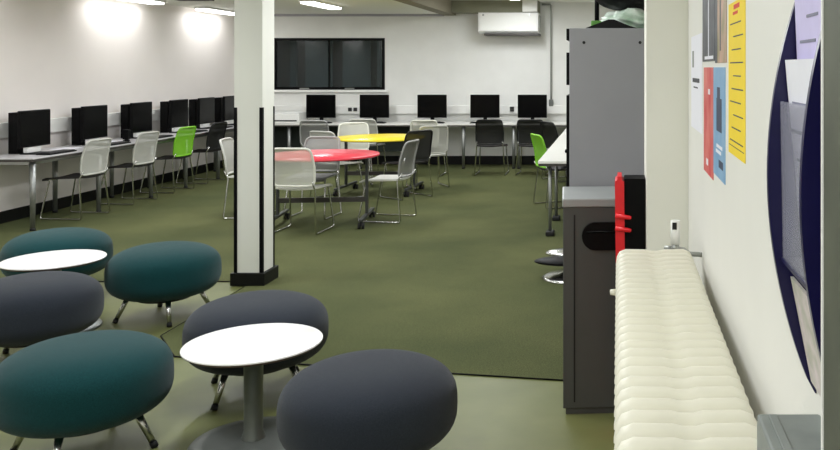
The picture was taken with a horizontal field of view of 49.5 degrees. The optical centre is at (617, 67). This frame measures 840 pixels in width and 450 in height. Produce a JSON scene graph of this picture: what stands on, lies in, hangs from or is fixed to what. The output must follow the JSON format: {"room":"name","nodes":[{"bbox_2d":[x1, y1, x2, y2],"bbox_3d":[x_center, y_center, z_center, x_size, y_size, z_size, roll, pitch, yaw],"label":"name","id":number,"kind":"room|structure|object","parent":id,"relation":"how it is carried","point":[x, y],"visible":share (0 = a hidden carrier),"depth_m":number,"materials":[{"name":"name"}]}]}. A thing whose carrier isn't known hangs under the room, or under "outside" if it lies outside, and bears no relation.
{"room":"computer lab","nodes":[
{"label":"computer lab","id":0,"kind":"room"},
{"bbox_2d":[0,0,233,211],"bbox_3d":[-6.525,0.160,6.375,0.150,2.940,16.750,0,0,0],"label":"wall","id":1,"kind":"structure","parent":0,"point":[59,56],"depth_m":10.95,"materials":[{"name":"paint"}]},
{"bbox_2d":[0,106,188,137],"bbox_3d":[-6.425,0.650,11.045,0.050,0.160,7.290,0,0,0],"label":"trim","id":2,"kind":"structure","parent":1,"relation":"attached to","point":[59,124],"depth_m":10.14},
{"bbox_2d":[0,160,224,223],"bbox_3d":[-6.440,1.565,8.365,0.020,0.130,12.730,0,0,0],"label":"baseboard","id":3,"kind":"structure","parent":1,"relation":"attached to","point":[63,202],"depth_m":10.65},
{"bbox_2d":[164,0,437,13],"bbox_3d":[-4.740,-0.970,6.375,3.720,0.120,17.050,0,0,0],"label":"ceiling","id":4,"kind":"structure","parent":0,"point":[280,6],"depth_m":12.95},
{"bbox_2d":[123,0,165,4],"bbox_3d":[-6.200,-0.882,11.200,0.200,0.054,1.240,0,0,0],"label":"ceiling light","id":5,"kind":"object","parent":4,"relation":"attached to","point":[153,2],"visible":1,"depth_m":11.50,"materials":[{"name":"white"}]},
{"bbox_2d":[177,0,213,0],"bbox_3d":[-5.500,-0.890,10.950,0.440,0.040,1.000,0,0,0],"label":"ceiling vent","id":6,"kind":"object","parent":4,"relation":"in","point":[177,0],"visible":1,"depth_m":11.31,"materials":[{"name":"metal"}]},
{"bbox_2d":[193,7,233,14],"bbox_3d":[-6.200,-0.882,13.600,0.200,0.054,1.240,0,0,0],"label":"ceiling light","id":7,"kind":"object","parent":4,"relation":"attached to","point":[204,9],"visible":0.77,"depth_m":13.29,"materials":[{"name":"white"}]},
{"bbox_2d":[298,0,342,9],"bbox_3d":[-4.130,-0.882,12.200,0.200,0.054,1.240,0,0,0],"label":"ceiling light","id":8,"kind":"object","parent":4,"relation":"attached to","point":[321,4],"visible":1,"depth_m":11.99,"materials":[{"name":"white"}]},
{"bbox_2d":[0,282,614,449],"bbox_3d":[-2.975,1.730,6.875,7.350,0.200,18.150,0,0,0],"label":"floor","id":9,"kind":"structure","parent":0,"point":[494,413],"depth_m":4.15,"materials":[{"name":"carpet"}]},
{"bbox_2d":[0,271,103,353],"bbox_3d":[-3.250,1.396,4.860,0.684,0.476,0.684,0,0,-6],"label":"stool","id":10,"kind":"object","parent":9,"relation":"on","point":[35,307],"visible":0.95,"depth_m":4.67,"materials":[{"name":"fabric"}]},
{"bbox_2d":[0,249,106,331],"bbox_3d":[-3.520,1.410,5.460,0.573,0.440,0.573,0,0,0],"label":"coffee table","id":11,"kind":"object","parent":9,"relation":"on","point":[57,260],"visible":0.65,"depth_m":5.41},
{"bbox_2d":[0,227,112,276],"bbox_3d":[-4.000,1.396,6.250,0.684,0.476,0.684,0,0,-17],"label":"stool","id":12,"kind":"object","parent":9,"relation":"on","point":[64,238],"visible":0.53,"depth_m":6.09,"materials":[{"name":"teal fabric"}]},
{"bbox_2d":[0,330,173,449],"bbox_3d":[-2.270,1.396,3.720,0.684,0.476,0.684,0,0,-43],"label":"stool","id":13,"kind":"object","parent":9,"relation":"on","point":[59,388],"visible":1,"depth_m":3.50,"materials":[{"name":"teal fabric"}]},
{"bbox_2d":[104,241,221,326],"bbox_3d":[-2.975,1.396,5.740,0.684,0.476,0.684,0,0,22],"label":"stool","id":14,"kind":"object","parent":9,"relation":"on","point":[166,272],"visible":0.99,"depth_m":5.51,"materials":[{"name":"teal fabric"}]},
{"bbox_2d":[180,323,322,449],"bbox_3d":[-1.583,1.410,3.800,0.573,0.440,0.573,0,0,0],"label":"coffee table","id":15,"kind":"object","parent":9,"relation":"on","point":[250,347],"visible":0.9,"depth_m":3.77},
{"bbox_2d":[182,290,328,410],"bbox_3d":[-1.825,1.396,4.430,0.684,0.476,0.684,0,0,-14],"label":"stool","id":16,"kind":"object","parent":9,"relation":"on","point":[259,306],"visible":0.68,"depth_m":4.27,"materials":[{"name":"fabric"}]},
{"bbox_2d":[0,164,565,378],"bbox_3d":[-3.075,1.627,9.605,6.750,0.006,10.290,0,0,0],"label":"floor","id":17,"kind":"structure","parent":9,"relation":"on","point":[458,283],"depth_m":7.70,"materials":[{"name":"carpet"}]},
{"bbox_2d":[40,138,111,219],"bbox_3d":[-5.885,1.193,9.547,0.546,0.853,0.469,0,0,5],"label":"chair","id":18,"kind":"object","parent":17,"relation":"on","point":[94,157],"visible":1,"depth_m":9.48,"materials":[{"name":"grey"}]},
{"bbox_2d":[0,122,233,230],"bbox_3d":[-6.088,1.259,11.660,0.615,0.728,6.040,0,0,0],"label":"desk","id":19,"kind":"object","parent":17,"relation":"on","point":[5,159],"visible":0.64,"depth_m":9.82,"materials":[{"name":"metal"}]},
{"bbox_2d":[8,112,22,153],"bbox_3d":[-6.275,0.679,9.198,0.110,0.430,0.244,0,0,0],"label":"computer tower","id":20,"kind":"object","parent":19,"relation":"on","point":[12,117],"visible":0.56,"depth_m":9.07,"materials":[{"name":"black plastic"}]},
{"bbox_2d":[17,109,49,154],"bbox_3d":[-6.095,0.666,9.150,0.170,0.455,0.480,0,0,0],"label":"monitor","id":21,"kind":"object","parent":19,"relation":"on","point":[33,126],"visible":0.92,"depth_m":9.11,"materials":[{"name":"black plastic"}]},
{"bbox_2d":[36,149,76,154],"bbox_3d":[-5.900,0.884,9.200,0.150,0.020,0.440,0,0,0],"label":"keyboard","id":22,"kind":"object","parent":19,"relation":"on","point":[62,150],"visible":1,"depth_m":9.16,"materials":[{"name":"black plastic"}]},
{"bbox_2d":[50,147,82,149],"bbox_3d":[-6.120,0.893,9.700,0.200,0.002,0.280,0,0,0],"label":"paper sheet","id":23,"kind":"object","parent":19,"relation":"on","point":[64,147],"visible":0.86,"depth_m":9.70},
{"bbox_2d":[71,107,84,144],"bbox_3d":[-6.275,0.679,10.248,0.110,0.430,0.244,0,0,0],"label":"computer tower","id":24,"kind":"object","parent":19,"relation":"on","point":[75,112],"visible":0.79,"depth_m":10.13,"materials":[{"name":"black plastic"}]},
{"bbox_2d":[81,105,107,145],"bbox_3d":[-6.095,0.666,10.200,0.170,0.455,0.480,0,0,0],"label":"monitor","id":25,"kind":"object","parent":19,"relation":"on","point":[94,119],"visible":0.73,"depth_m":10.17,"materials":[{"name":"black plastic"}]},
{"bbox_2d":[111,141,130,145],"bbox_3d":[-5.900,0.884,10.250,0.150,0.020,0.440,0,0,0],"label":"keyboard","id":26,"kind":"object","parent":19,"relation":"on","point":[117,142],"visible":0.63,"depth_m":10.27,"materials":[{"name":"black plastic"}]},
{"bbox_2d":[122,129,130,140],"bbox_3d":[-6.020,0.824,10.720,0.080,0.140,0.080,0,0,0],"label":"speaker","id":27,"kind":"object","parent":19,"relation":"on","point":[126,134],"visible":0.92,"depth_m":10.69},
{"bbox_2d":[121,104,132,137],"bbox_3d":[-6.275,0.679,11.248,0.110,0.430,0.244,0,0,0],"label":"computer tower","id":28,"kind":"object","parent":19,"relation":"on","point":[125,108],"visible":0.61,"depth_m":11.13,"materials":[{"name":"black plastic"}]},
{"bbox_2d":[130,102,151,138],"bbox_3d":[-6.095,0.666,11.200,0.170,0.455,0.480,0,0,0],"label":"monitor","id":29,"kind":"object","parent":19,"relation":"on","point":[140,112],"visible":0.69,"depth_m":11.15,"materials":[{"name":"black plastic"}]},
{"bbox_2d":[158,135,172,137],"bbox_3d":[-5.900,0.884,11.250,0.150,0.020,0.440,0,0,0],"label":"keyboard","id":30,"kind":"object","parent":19,"relation":"on","point":[160,136],"visible":0.53,"depth_m":11.33,"materials":[{"name":"black plastic"}]},
{"bbox_2d":[160,101,171,132],"bbox_3d":[-6.275,0.679,12.208,0.110,0.430,0.244,0,0,0],"label":"computer tower","id":31,"kind":"object","parent":19,"relation":"on","point":[164,105],"visible":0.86,"depth_m":12.09,"materials":[{"name":"black plastic"}]},
{"bbox_2d":[169,99,187,132],"bbox_3d":[-6.095,0.666,12.160,0.170,0.455,0.480,0,0,0],"label":"monitor","id":32,"kind":"object","parent":19,"relation":"on","point":[178,109],"visible":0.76,"depth_m":12.12,"materials":[{"name":"black plastic"}]},
{"bbox_2d":[189,99,199,128],"bbox_3d":[-6.275,0.679,13.018,0.110,0.430,0.244,0,0,0],"label":"computer tower","id":33,"kind":"object","parent":19,"relation":"on","point":[193,103],"visible":0.54,"depth_m":12.89,"materials":[{"name":"black plastic"}]},
{"bbox_2d":[197,97,214,128],"bbox_3d":[-6.095,0.666,12.970,0.170,0.455,0.480,0,0,0],"label":"monitor","id":34,"kind":"object","parent":19,"relation":"on","point":[206,106],"visible":0.91,"depth_m":12.94,"materials":[{"name":"black plastic"}]},
{"bbox_2d":[214,97,224,122],"bbox_3d":[-6.275,0.679,13.828,0.110,0.430,0.244,0,0,0],"label":"computer tower","id":35,"kind":"object","parent":19,"relation":"on","point":[218,100],"visible":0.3,"depth_m":13.71,"materials":[{"name":"black plastic"}]},
{"bbox_2d":[223,96,233,124],"bbox_3d":[-6.095,0.666,13.780,0.170,0.455,0.480,0,0,0],"label":"monitor","id":36,"kind":"object","parent":19,"relation":"on","point":[228,101],"visible":0.76,"depth_m":13.67,"materials":[{"name":"black plastic"}]},
{"bbox_2d":[101,131,158,204],"bbox_3d":[-5.895,1.193,10.577,0.546,0.853,0.469,0,0,5],"label":"chair","id":37,"kind":"object","parent":17,"relation":"on","point":[144,150],"visible":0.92,"depth_m":10.53,"materials":[{"name":"grey"}]},
{"bbox_2d":[140,126,195,193],"bbox_3d":[-5.895,1.193,11.517,0.546,0.853,0.469,0,0,5],"label":"chair","id":38,"kind":"object","parent":17,"relation":"on","point":[184,138],"visible":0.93,"depth_m":11.47,"materials":[{"name":"green"}]},
{"bbox_2d":[176,122,226,183],"bbox_3d":[-5.895,1.193,12.446,0.546,0.853,0.469,0,0,6],"label":"chair","id":39,"kind":"object","parent":17,"relation":"on","point":[217,130],"visible":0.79,"depth_m":12.37,"materials":[{"name":"black"}]},
{"bbox_2d":[219,137,275,218],"bbox_3d":[-4.055,1.193,9.616,0.546,0.853,0.469,0,0,-6],"label":"chair","id":40,"kind":"object","parent":17,"relation":"on","point":[227,144],"visible":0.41,"depth_m":9.54,"materials":[{"name":"grey"}]},
{"bbox_2d":[230,0,277,285],"bbox_3d":[-2.763,0.370,6.656,0.256,2.508,0.278,0,0,0],"label":"column","id":41,"kind":"structure","parent":17,"relation":"on","point":[254,108],"depth_m":6.54,"materials":[{"name":"paint"}]},
{"bbox_2d":[275,148,334,234],"bbox_3d":[-3.142,1.193,8.685,0.469,0.853,0.546,0,0,3],"label":"chair","id":42,"kind":"object","parent":17,"relation":"on","point":[295,169],"visible":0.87,"depth_m":8.49,"materials":[{"name":"white"}]},
{"bbox_2d":[283,136,341,219],"bbox_3d":[-3.328,1.193,9.585,0.469,0.853,0.546,0,0,4],"label":"chair","id":43,"kind":"object","parent":17,"relation":"on","point":[312,142],"visible":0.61,"depth_m":9.78,"materials":[{"name":"grey"}]},
{"bbox_2d":[299,120,329,172],"bbox_3d":[-4.498,1.193,13.115,0.469,0.853,0.546,0,0,-4],"label":"chair","id":44,"kind":"object","parent":17,"relation":"on","point":[305,126],"visible":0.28,"depth_m":12.89,"materials":[{"name":"grey"}]},
{"bbox_2d":[275,149,379,228],"bbox_3d":[-3.080,1.261,9.120,1.150,0.726,1.150,0,0,-7],"label":"table","id":45,"kind":"object","parent":17,"relation":"on","point":[320,155],"visible":0.68,"depth_m":9.12,"materials":[{"name":"red laminate"}]},
{"bbox_2d":[309,131,364,196],"bbox_3d":[-3.515,1.193,10.898,0.469,0.853,0.546,0,0,25],"label":"chair","id":46,"kind":"object","parent":17,"relation":"on","point":[312,133],"visible":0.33,"depth_m":10.74,"materials":[{"name":"grey"}]},
{"bbox_2d":[336,122,373,186],"bbox_3d":[-3.642,1.193,12.093,0.469,0.853,0.546,0,0,-20],"label":"chair","id":47,"kind":"object","parent":17,"relation":"on","point":[352,128],"visible":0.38,"depth_m":12.30,"materials":[{"name":"white"}]},
{"bbox_2d":[348,119,386,170],"bbox_3d":[-3.860,1.193,13.465,0.469,0.853,0.546,0,0,0],"label":"chair","id":48,"kind":"object","parent":17,"relation":"on","point":[372,124],"visible":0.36,"depth_m":13.26,"materials":[{"name":"grey"}]},
{"bbox_2d":[333,134,423,196],"bbox_3d":[-3.100,1.261,11.400,1.150,0.726,1.150,0,0,3],"label":"table","id":49,"kind":"object","parent":17,"relation":"on","point":[361,138],"visible":0.73,"depth_m":11.38,"materials":[{"name":"yellow laminate"}]},
{"bbox_2d":[357,139,418,222],"bbox_3d":[-2.435,1.193,9.375,0.546,0.853,0.469,0,0,8],"label":"chair","id":50,"kind":"object","parent":17,"relation":"on","point":[406,170],"visible":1,"depth_m":9.30,"materials":[{"name":"grey"}]},
{"bbox_2d":[380,130,432,200],"bbox_3d":[-2.633,1.193,10.977,0.546,0.853,0.469,0,0,40],"label":"chair","id":51,"kind":"object","parent":17,"relation":"on","point":[423,154],"visible":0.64,"depth_m":10.90,"materials":[{"name":"black"}]},
{"bbox_2d":[275,121,565,168],"bbox_3d":[-2.745,1.259,14.360,6.030,0.728,0.660,0,0,0],"label":"desk","id":52,"kind":"object","parent":17,"relation":"on","point":[286,134],"visible":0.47,"depth_m":14.45,"materials":[{"name":"metal"}]},
{"bbox_2d":[275,111,307,122],"bbox_3d":[-5.400,0.808,14.357,0.480,0.172,0.407,0,0,0],"label":"printer","id":53,"kind":"object","parent":52,"relation":"on","point":[282,116],"visible":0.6,"depth_m":14.16,"materials":[{"name":"white plastic"}]},
{"bbox_2d":[306,95,335,121],"bbox_3d":[-4.890,0.666,14.395,0.480,0.455,0.170,0,0,0],"label":"monitor","id":54,"kind":"object","parent":52,"relation":"on","point":[317,106],"visible":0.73,"depth_m":14.38,"materials":[{"name":"black plastic"}]},
{"bbox_2d":[360,95,388,121],"bbox_3d":[-4.010,0.666,14.395,0.480,0.455,0.170,0,0,0],"label":"monitor","id":55,"kind":"object","parent":52,"relation":"on","point":[371,106],"visible":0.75,"depth_m":14.38,"materials":[{"name":"black plastic"}]},
{"bbox_2d":[417,95,446,121],"bbox_3d":[-3.060,0.666,14.395,0.480,0.455,0.170,0,0,0],"label":"monitor","id":56,"kind":"object","parent":52,"relation":"on","point":[428,106],"visible":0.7,"depth_m":14.38,"materials":[{"name":"black plastic"}]},
{"bbox_2d":[470,95,499,118],"bbox_3d":[-2.190,0.666,14.395,0.480,0.455,0.170,0,0,0],"label":"monitor","id":57,"kind":"object","parent":52,"relation":"on","point":[481,106],"visible":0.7,"depth_m":14.38,"materials":[{"name":"black plastic"}]},
{"bbox_2d":[518,95,546,118],"bbox_3d":[-1.410,0.666,14.395,0.480,0.455,0.170,0,0,0],"label":"monitor","id":58,"kind":"object","parent":52,"relation":"on","point":[529,106],"visible":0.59,"depth_m":14.38,"materials":[{"name":"black plastic"}]},
{"bbox_2d":[406,125,449,189],"bbox_3d":[-2.583,1.193,11.920,0.469,0.853,0.546,0,0,-30],"label":"chair","id":59,"kind":"object","parent":17,"relation":"on","point":[439,147],"visible":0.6,"depth_m":11.79,"materials":[{"name":"grey"}]},
{"bbox_2d":[410,120,445,176],"bbox_3d":[-2.880,1.193,13.215,0.469,0.853,0.546,0,0,0],"label":"chair","id":60,"kind":"object","parent":17,"relation":"on","point":[414,124],"visible":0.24,"depth_m":12.98,"materials":[{"name":"white"}]},
{"bbox_2d":[474,119,508,175],"bbox_3d":[-1.930,1.193,13.345,0.469,0.853,0.546,0,0,0],"label":"chair","id":61,"kind":"object","parent":17,"relation":"on","point":[488,132],"visible":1,"depth_m":13.15,"materials":[{"name":"black"}]},
{"bbox_2d":[515,119,547,175],"bbox_3d":[-1.302,1.193,13.345,0.469,0.853,0.546,0,0,3],"label":"chair","id":62,"kind":"object","parent":17,"relation":"on","point":[525,127],"visible":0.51,"depth_m":13.14,"materials":[{"name":"black"}]},
{"bbox_2d":[530,133,565,209],"bbox_3d":[-0.732,1.193,10.286,0.546,0.853,0.469,0,0,-24],"label":"chair","id":63,"kind":"object","parent":17,"relation":"on","point":[538,143],"visible":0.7,"depth_m":10.21,"materials":[{"name":"green"}]},
{"bbox_2d":[534,248,562,283],"bbox_3d":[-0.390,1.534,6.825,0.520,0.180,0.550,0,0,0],"label":"stool","id":64,"kind":"object","parent":17,"relation":"on","point":[556,255],"visible":0.39,"depth_m":6.72,"materials":[{"name":"silver metal"}]},
{"bbox_2d":[538,129,565,235],"bbox_3d":[-0.245,1.259,10.800,1.050,0.728,4.800,0,0,0],"label":"desk","id":65,"kind":"object","parent":17,"relation":"on","point":[555,155],"visible":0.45,"depth_m":8.75,"materials":[{"name":"metal"}]},
{"bbox_2d":[540,121,565,181],"bbox_3d":[-0.819,1.193,12.680,0.546,0.853,0.469,0,0,-35],"label":"chair","id":66,"kind":"object","parent":17,"relation":"on","point":[549,131],"visible":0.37,"depth_m":12.55,"materials":[{"name":"black"}]},
{"bbox_2d":[566,28,643,186],"bbox_3d":[-0.025,0.708,5.034,0.490,1.832,0.933,0,0,0],"label":"tall cabinet","id":67,"kind":"object","parent":17,"relation":"on","point":[605,66],"visible":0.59,"depth_m":4.57,"materials":[{"name":"metal"}]},
{"bbox_2d":[566,29,568,186],"bbox_3d":[-0.262,0.684,5.035,0.016,1.780,0.920,0,0,0],"label":"shutter","id":68,"kind":"object","parent":67,"relation":"hanging from","point":[567,30],"depth_m":4.58,"materials":[{"name":"black plastic"}]},
{"bbox_2d":[591,21,600,25],"bbox_3d":[-0.117,-0.232,4.750,0.055,0.046,0.100,0,0,0],"label":"packet","id":69,"kind":"object","parent":67,"relation":"on","point":[592,22],"visible":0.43,"depth_m":4.70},
{"bbox_2d":[595,0,598,20],"bbox_3d":[-0.118,-0.349,4.900,0.025,0.281,0.026,0,0,0],"label":"tube","id":70,"kind":"object","parent":67,"relation":"on","point":[596,2],"visible":0.48,"depth_m":4.89,"materials":[{"name":"black plastic"}]},
{"bbox_2d":[587,19,634,27],"bbox_3d":[-0.035,-0.232,4.607,0.270,0.045,0.065,0,0,0],"label":"folded cloth","id":71,"kind":"object","parent":67,"relation":"on","point":[610,23],"visible":0.88,"depth_m":4.58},
{"bbox_2d":[600,8,643,27],"bbox_3d":[0.069,-0.268,4.791,0.304,0.119,0.295,0,0,-45],"label":"plastic bag","id":72,"kind":"object","parent":67,"relation":"on","point":[634,17],"visible":0.5,"depth_m":4.67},
{"bbox_2d":[596,0,643,9],"bbox_3d":[0.057,-0.462,4.801,0.403,0.294,0.281,0,0,0],"label":"bag","id":73,"kind":"object","parent":72,"relation":"on","point":[610,4],"visible":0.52,"depth_m":4.71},
{"bbox_2d":[98,281,562,380],"bbox_3d":[-2.918,1.625,5.918,7.068,0.009,1.482,0,0,24],"label":"trim","id":74,"kind":"structure","parent":9,"relation":"on","point":[162,338],"depth_m":4.63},
{"bbox_2d":[276,349,457,449],"bbox_3d":[-0.980,1.396,3.450,0.684,0.476,0.684,0,0,-29],"label":"stool","id":75,"kind":"object","parent":9,"relation":"on","point":[373,399],"visible":1,"depth_m":3.23,"materials":[{"name":"fabric"}]},
{"bbox_2d":[562,186,615,413],"bbox_3d":[-0.089,1.122,4.320,0.370,1.016,0.451,0,0,-3],"label":"litter bin","id":76,"kind":"object","parent":9,"relation":"on","point":[589,243],"visible":0.66,"depth_m":4.12,"materials":[{"name":"metal"}]},
{"bbox_2d":[614,249,756,449],"bbox_3d":[0.127,1.130,2.209,0.270,1.000,1.724,0,0,0],"label":"radiator","id":77,"kind":"object","parent":9,"relation":"on","point":[678,386],"visible":0.99,"depth_m":1.90,"materials":[{"name":"metal"}]},
{"bbox_2d":[610,289,615,295],"bbox_3d":[-0.018,0.765,2.985,0.019,0.024,0.024,0,0,0],"label":"valve","id":78,"kind":"object","parent":77,"relation":"attached to","point":[612,291],"visible":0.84,"depth_m":2.98,"materials":[{"name":"paint"}]},
{"bbox_2d":[664,220,701,256],"bbox_3d":[0.232,0.611,3.107,0.135,0.132,0.079,0,0,0],"label":"valve","id":79,"kind":"object","parent":77,"relation":"attached to","point":[675,224],"visible":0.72,"depth_m":3.12,"materials":[{"name":"metal"}]},
{"bbox_2d":[274,2,616,155],"bbox_3d":[-3.075,0.160,14.825,7.050,2.940,0.150,0,0,0],"label":"wall","id":80,"kind":"structure","parent":0,"point":[425,55],"depth_m":14.75,"materials":[{"name":"paint"}]},
{"bbox_2d":[274,38,387,91],"bbox_3d":[-4.855,-0.048,14.750,1.970,0.915,0.100,0,0,0],"label":"window","id":81,"kind":"structure","parent":80,"relation":"in","point":[276,89],"depth_m":14.74,"materials":[{"name":"glass"}]},
{"bbox_2d":[274,14,443,15],"bbox_3d":[-4.690,-0.890,14.735,3.520,0.040,0.030,0,0,0],"label":"trim","id":82,"kind":"structure","parent":80,"relation":"attached to","point":[274,14],"depth_m":14.72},
{"bbox_2d":[274,105,565,113],"bbox_3d":[-3.045,0.700,14.725,6.690,0.140,0.050,0,0,0],"label":"trim","id":83,"kind":"structure","parent":80,"relation":"attached to","point":[340,109],"depth_m":14.70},
{"bbox_2d":[395,0,455,15],"bbox_3d":[-2.830,-0.998,6.375,0.200,0.225,16.750,0,0,0],"label":"trim","id":84,"kind":"structure","parent":80,"relation":"attached to","point":[443,7],"depth_m":13.23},
{"bbox_2d":[348,156,534,163],"bbox_3d":[-3.065,1.555,14.740,6.730,0.150,0.020,0,0,0],"label":"baseboard","id":85,"kind":"structure","parent":80,"relation":"attached to","point":[451,159],"depth_m":14.73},
{"bbox_2d":[452,0,539,13],"bbox_3d":[-2.020,-1.012,14.550,1.420,0.195,0.400,0,0,0],"label":"trim","id":86,"kind":"structure","parent":80,"relation":"attached to","point":[458,6],"depth_m":14.35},
{"bbox_2d":[478,12,540,35],"bbox_3d":[-1.792,-0.723,14.537,0.995,0.375,0.405,0,0,0],"label":"air conditioner","id":87,"kind":"object","parent":80,"relation":"attached to","point":[489,23],"visible":1,"depth_m":14.34,"materials":[{"name":"white plastic"}]},
{"bbox_2d":[484,33,540,35],"bbox_3d":[-1.750,-0.552,14.550,0.900,0.034,0.380,0,0,0],"label":"vent","id":88,"kind":"object","parent":87,"relation":"attached to","point":[485,34],"depth_m":14.36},
{"bbox_2d":[539,15,540,31],"bbox_3d":[-1.302,-0.735,14.560,0.015,0.270,0.280,0,0,0],"label":"grille","id":89,"kind":"object","parent":87,"relation":"attached to","point":[539,15],"depth_m":14.43,"materials":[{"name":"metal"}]},
{"bbox_2d":[542,3,552,105],"bbox_3d":[-1.185,-0.223,14.720,0.190,1.726,0.059,0,0,0],"label":"conduit","id":90,"kind":"object","parent":80,"relation":"attached to","point":[550,99],"visible":1,"depth_m":14.71,"materials":[{"name":"metal"}]},
{"bbox_2d":[538,0,594,1],"bbox_3d":[-1.215,-1.170,6.375,3.330,0.120,17.050,0,0,0],"label":"ceiling","id":91,"kind":"structure","parent":0,"point":[538,0],"depth_m":14.39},
{"bbox_2d":[522,0,536,11],"bbox_3d":[-1.440,-1.013,14.305,0.240,0.190,0.089,0,0,0],"label":"duct cover","id":92,"kind":"object","parent":91,"relation":"attached to","point":[527,5],"visible":1,"depth_m":14.26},
{"bbox_2d":[615,172,644,258],"bbox_3d":[0.053,1.052,3.886,0.134,1.156,0.188,0,0,0],"label":"board","id":93,"kind":"object","parent":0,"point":[629,189],"visible":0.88,"depth_m":3.83,"materials":[{"name":"black plastic"}]},
{"bbox_2d":[644,0,687,250],"bbox_3d":[0.211,0.260,3.905,0.178,2.740,0.310,0,0,0],"label":"wall pier","id":94,"kind":"object","parent":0,"point":[665,21],"visible":0.44,"depth_m":3.75,"materials":[{"name":"paint"}]},
{"bbox_2d":[688,0,820,420],"bbox_3d":[0.375,0.160,6.375,0.150,2.940,16.750,0,0,0],"label":"wall","id":95,"kind":"structure","parent":0,"point":[728,223],"depth_m":1.97,"materials":[{"name":"paint"}]},
{"bbox_2d":[691,33,701,133],"bbox_3d":[0.299,0.056,3.335,0.002,0.361,0.450,0,0,0],"label":"notice","id":96,"kind":"object","parent":95,"relation":"attached to","point":[696,41],"visible":1,"depth_m":3.32,"materials":[{"name":"paper"}]},
{"bbox_2d":[704,67,713,179],"bbox_3d":[0.299,0.175,2.893,0.002,0.354,0.295,0,0,0],"label":"poster","id":97,"kind":"object","parent":95,"relation":"attached to","point":[708,71],"visible":1,"depth_m":2.88,"materials":[{"name":"paper"}]},
{"bbox_2d":[703,0,714,61],"bbox_3d":[0.299,-0.196,2.893,0.002,0.348,0.385,0,0,0],"label":"poster","id":98,"kind":"object","parent":95,"relation":"attached to","point":[708,5],"visible":0.97,"depth_m":2.88,"materials":[{"name":"paper"}]},
{"bbox_2d":[713,67,725,184],"bbox_3d":[0.299,0.162,2.587,0.002,0.328,0.295,0,0,0],"label":"poster","id":99,"kind":"object","parent":95,"relation":"attached to","point":[719,73],"visible":1,"depth_m":2.56,"materials":[{"name":"paper"}]},
{"bbox_2d":[715,0,726,62],"bbox_3d":[0.299,-0.193,2.547,0.002,0.355,0.275,0,0,0],"label":"poster","id":100,"kind":"object","parent":95,"relation":"attached to","point":[720,5],"visible":1,"depth_m":2.53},
{"bbox_2d":[728,0,745,163],"bbox_3d":[0.299,0.028,2.208,0.002,0.395,0.305,0,0,0],"label":"poster","id":101,"kind":"object","parent":95,"relation":"attached to","point":[737,9],"visible":1,"depth_m":2.18,"materials":[{"name":"yellow paper"}]},
{"bbox_2d":[757,414,820,449],"bbox_3d":[0.253,1.070,1.025,0.094,1.120,0.550,0,0,0],"label":"trim","id":102,"kind":"structure","parent":95,"relation":"attached to","point":[774,431],"depth_m":1.24,"materials":[{"name":"grey metal"}]},
{"bbox_2d":[767,2,820,392],"bbox_3d":[0.263,0.160,1.205,0.074,0.660,0.250,0,0,0],"label":"rack","id":103,"kind":"object","parent":95,"relation":"attached to","point":[796,248],"visible":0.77,"depth_m":1.32,"materials":[{"name":"blue plastic"}]},
{"bbox_2d":[782,257,805,288],"bbox_3d":[0.273,0.287,1.205,0.053,0.005,0.224,0,0,0],"label":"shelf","id":104,"kind":"object","parent":103,"relation":"attached to","point":[794,264],"depth_m":1.26,"materials":[{"name":"blue plastic"}]},
{"bbox_2d":[790,128,801,134],"bbox_3d":[0.279,0.092,1.205,0.041,0.005,0.224,0,0,0],"label":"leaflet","id":105,"kind":"object","parent":103,"relation":"attached to","point":[791,130],"depth_m":1.27,"materials":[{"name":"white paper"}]},
{"bbox_2d":[785,59,813,224],"bbox_3d":[0.266,0.136,1.205,0.031,0.295,0.210,0,0,0],"label":"leaflet","id":106,"kind":"object","parent":103,"relation":"in","point":[798,71],"visible":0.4,"depth_m":1.25,"materials":[{"name":"paper"}]},
{"bbox_2d":[790,276,820,396],"bbox_3d":[0.276,0.391,1.205,0.036,0.157,0.210,0,0,0],"label":"leaflet","id":107,"kind":"object","parent":103,"relation":"in","point":[800,294],"visible":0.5,"depth_m":1.25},
{"bbox_2d":[795,0,820,58],"bbox_3d":[0.270,-0.036,1.205,0.015,0.248,0.210,0,0,0],"label":"leaflet","id":108,"kind":"object","parent":103,"relation":"in","point":[807,12],"visible":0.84,"depth_m":1.23,"materials":[{"name":"purple paper"}]},
{"bbox_2d":[821,0,823,449],"bbox_3d":[0.233,-0.325,0.996,0.002,1.570,0.008,0,0,0],"label":"trim","id":109,"kind":"structure","parent":95,"relation":"attached to","point":[822,1],"depth_m":0.99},
{"bbox_2d":[824,0,839,449],"bbox_3d":[0.267,-0.299,0.900,0.066,1.621,0.200,0,0,0],"label":"trim","id":110,"kind":"structure","parent":95,"relation":"attached to","point":[831,7],"depth_m":0.96,"materials":[{"name":"grey metal"}]},
{"label":"outside","id":111,"kind":"structure","parent":0,"visible":0},
{"bbox_2d":[277,41,376,86],"bbox_3d":[-4.870,-0.060,15.350,2.180,1.620,0.900,0,0,0],"label":"wall","id":112,"kind":"structure","parent":111,"point":[283,47],"depth_m":15.75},
{"bbox_2d":[290,41,296,86],"bbox_3d":[-5.660,-0.020,15.265,0.120,1.400,0.030,0,0,0],"label":"window","id":113,"kind":"structure","parent":112,"relation":"attached to","point":[293,44],"depth_m":15.25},
{"bbox_2d":[305,41,332,86],"bbox_3d":[-5.215,-0.020,15.265,0.470,1.400,0.030,0,0,0],"label":"panel","id":114,"kind":"object","parent":112,"relation":"attached to","point":[316,52],"depth_m":15.25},
{"bbox_2d":[343,41,370,86],"bbox_3d":[-4.560,-0.020,15.265,0.480,1.400,0.030,0,0,0],"label":"panel","id":115,"kind":"object","parent":112,"relation":"attached to","point":[356,54],"depth_m":15.25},
{"bbox_2d":[377,41,381,86],"bbox_3d":[-4.160,-0.020,15.265,0.080,1.400,0.030,0,0,0],"label":"trim","id":116,"kind":"structure","parent":112,"relation":"attached to","point":[379,43],"depth_m":15.25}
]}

